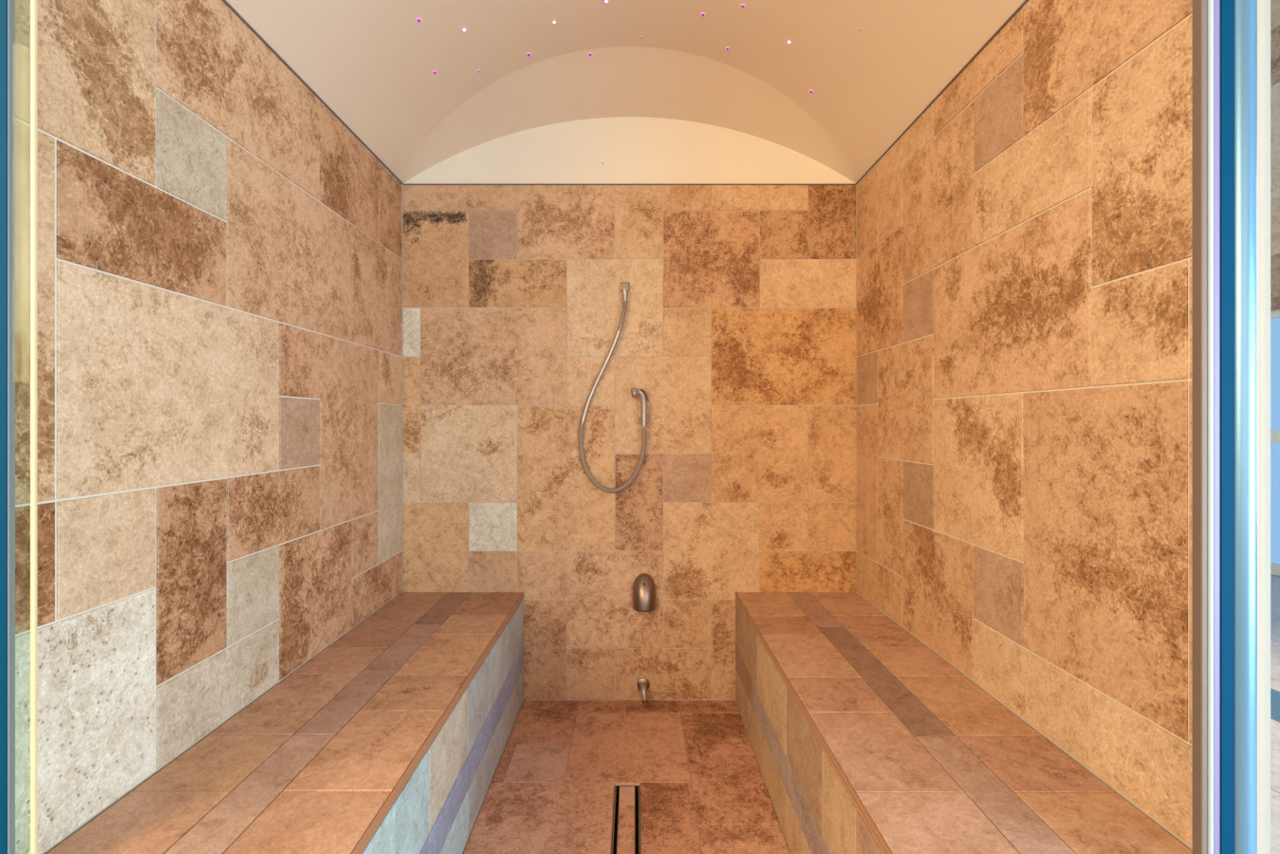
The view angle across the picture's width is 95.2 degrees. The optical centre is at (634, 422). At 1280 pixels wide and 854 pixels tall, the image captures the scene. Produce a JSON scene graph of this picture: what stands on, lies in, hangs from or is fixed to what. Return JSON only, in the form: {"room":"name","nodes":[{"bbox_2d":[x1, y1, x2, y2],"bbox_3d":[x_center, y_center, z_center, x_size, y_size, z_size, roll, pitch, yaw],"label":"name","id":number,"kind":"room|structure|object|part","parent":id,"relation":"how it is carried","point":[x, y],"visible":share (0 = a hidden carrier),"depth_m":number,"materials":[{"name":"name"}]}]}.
{"room":"spa","nodes":[
{"label":"spa","id":0,"kind":"room"},
{"bbox_2d":[15,0,402,853],"bbox_3d":[-1.020,0.114,1.659,0.100,2.216,1.558,0,0,0],"label":"wall","id":1,"kind":"structure","parent":0,"point":[219,255],"depth_m":1.25,"materials":[{"name":"tile"}]},
{"bbox_2d":[222,0,403,185],"bbox_3d":[-0.967,-0.993,1.659,0.006,0.004,1.558,0,0,0],"label":"trim","id":2,"kind":"structure","parent":1,"relation":"attached to","point":[238,15],"depth_m":1.69,"materials":[{"name":"brown"}]},
{"bbox_2d":[225,0,1024,183],"bbox_3d":[-0.023,-1.223,1.659,1.954,0.457,1.558,0,0,0],"label":"ceiling","id":3,"kind":"structure","parent":0,"point":[371,62],"depth_m":2.00,"materials":[{"name":"paint"}]},
{"bbox_2d":[462,700,791,853],"bbox_3d":[-0.022,1.200,1.575,2.100,0.080,1.930,0,0,0],"label":"floor","id":4,"kind":"structure","parent":0,"point":[695,766],"depth_m":1.89,"materials":[{"name":"tile"}]},
{"bbox_2d":[0,0,15,853],"bbox_3d":[-0.854,0.086,0.786,0.028,2.148,0.012,0,0,0],"label":"door frame","id":5,"kind":"structure","parent":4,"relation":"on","point":[7,7],"depth_m":0.78,"materials":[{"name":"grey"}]},
{"bbox_2d":[30,0,37,853],"bbox_3d":[-0.823,0.086,0.787,0.033,2.148,0.006,0,0,0],"label":"glass panel","id":6,"kind":"object","parent":4,"relation":"on","point":[33,3],"visible":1,"depth_m":0.78,"materials":[{"name":"beige"}]},
{"bbox_2d":[47,592,524,853],"bbox_3d":[-0.715,0.934,1.659,0.509,0.451,1.558,0,0,0],"label":"tiled bench","id":7,"kind":"object","parent":4,"relation":"on","point":[392,738],"visible":1,"depth_m":1.33,"materials":[{"name":"tile"}]},
{"bbox_3d":[-0.470,0.947,1.659,0.014,0.422,1.558,0,0,0],"label":"panel","id":8,"kind":"part","parent":7,"relation":"part of","materials":[{"name":"tile"}]},
{"bbox_2d":[611,785,640,853],"bbox_3d":[-0.024,1.188,1.238,0.078,0.055,1.258,0,0,0],"label":"floor drain","id":9,"kind":"object","parent":4,"relation":"in","point":[626,822],"visible":0.98,"depth_m":1.71,"materials":[{"name":"black"}]},
{"bbox_2d":[734,592,1192,853],"bbox_3d":[0.671,0.934,1.659,0.508,0.451,1.558,0,0,0],"label":"tiled bench","id":10,"kind":"object","parent":4,"relation":"on","point":[864,739],"visible":1,"depth_m":1.32,"materials":[{"name":"tile"}]},
{"bbox_3d":[0.426,0.946,1.659,0.014,0.425,1.558,0,0,0],"label":"panel","id":11,"kind":"part","parent":10,"relation":"part of","materials":[{"name":"tile"}]},
{"bbox_2d":[1192,0,1257,853],"bbox_3d":[0.873,0.086,0.863,0.078,2.148,0.034,0,0,0],"label":"door frame","id":12,"kind":"structure","parent":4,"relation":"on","point":[1224,31],"depth_m":0.86,"materials":[{"name":"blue metal"}]},
{"bbox_2d":[1270,0,1279,853],"bbox_3d":[1.166,0.090,0.651,0.620,2.118,0.006,0,0,45],"label":"door","id":13,"kind":"structure","parent":12,"relation":"attached to","point":[1274,4],"depth_m":0.86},
{"bbox_2d":[401,116,857,700],"bbox_3d":[-0.022,-0.027,2.488,2.100,2.496,0.100,0,0,0],"label":"wall","id":14,"kind":"structure","parent":0,"point":[738,333],"depth_m":2.44,"materials":[{"name":"tile"}]},
{"bbox_2d":[578,281,649,493],"bbox_3d":[-0.088,-0.144,2.403,0.292,0.875,0.071,0,0,0],"label":"shower","id":15,"kind":"object","parent":14,"relation":"attached to","point":[624,286],"visible":1,"depth_m":2.41,"materials":[{"name":"silver metal"}]},
{"bbox_3d":[-0.042,-0.564,2.430,0.038,0.036,0.016,0,0,0],"label":"wall plate","id":16,"kind":"part","parent":15,"relation":"part of","materials":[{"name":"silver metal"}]},
{"bbox_2d":[403,183,855,185],"bbox_3d":[-0.022,-0.992,2.436,1.885,0.004,0.005,0,0,0],"label":"trim","id":17,"kind":"structure","parent":14,"relation":"attached to","point":[403,183],"depth_m":2.43,"materials":[{"name":"brown"}]},
{"bbox_2d":[636,677,649,703],"bbox_3d":[0.036,1.105,2.405,0.053,0.076,0.066,0,0,0],"label":"spout","id":18,"kind":"object","parent":14,"relation":"attached to","point":[642,684],"visible":1,"depth_m":2.40,"materials":[{"name":"silver metal"}]},
{"bbox_2d":[631,573,656,612],"bbox_3d":[0.040,0.700,2.405,0.100,0.141,0.066,0,0,0],"label":"outlet","id":19,"kind":"object","parent":14,"relation":"attached to","point":[643,595],"visible":1,"depth_m":2.39,"materials":[{"name":"silver metal"}]},
{"bbox_2d":[856,0,1270,853],"bbox_3d":[0.976,0.114,1.659,0.100,2.216,1.558,0,0,0],"label":"wall","id":20,"kind":"structure","parent":0,"point":[1025,247],"depth_m":1.27,"materials":[{"name":"tile"}]},
{"bbox_2d":[855,0,1029,185],"bbox_3d":[0.923,-0.993,1.659,0.006,0.004,1.558,0,0,0],"label":"trim","id":21,"kind":"structure","parent":20,"relation":"attached to","point":[1025,2],"depth_m":1.69,"materials":[{"name":"brown"}]}
]}

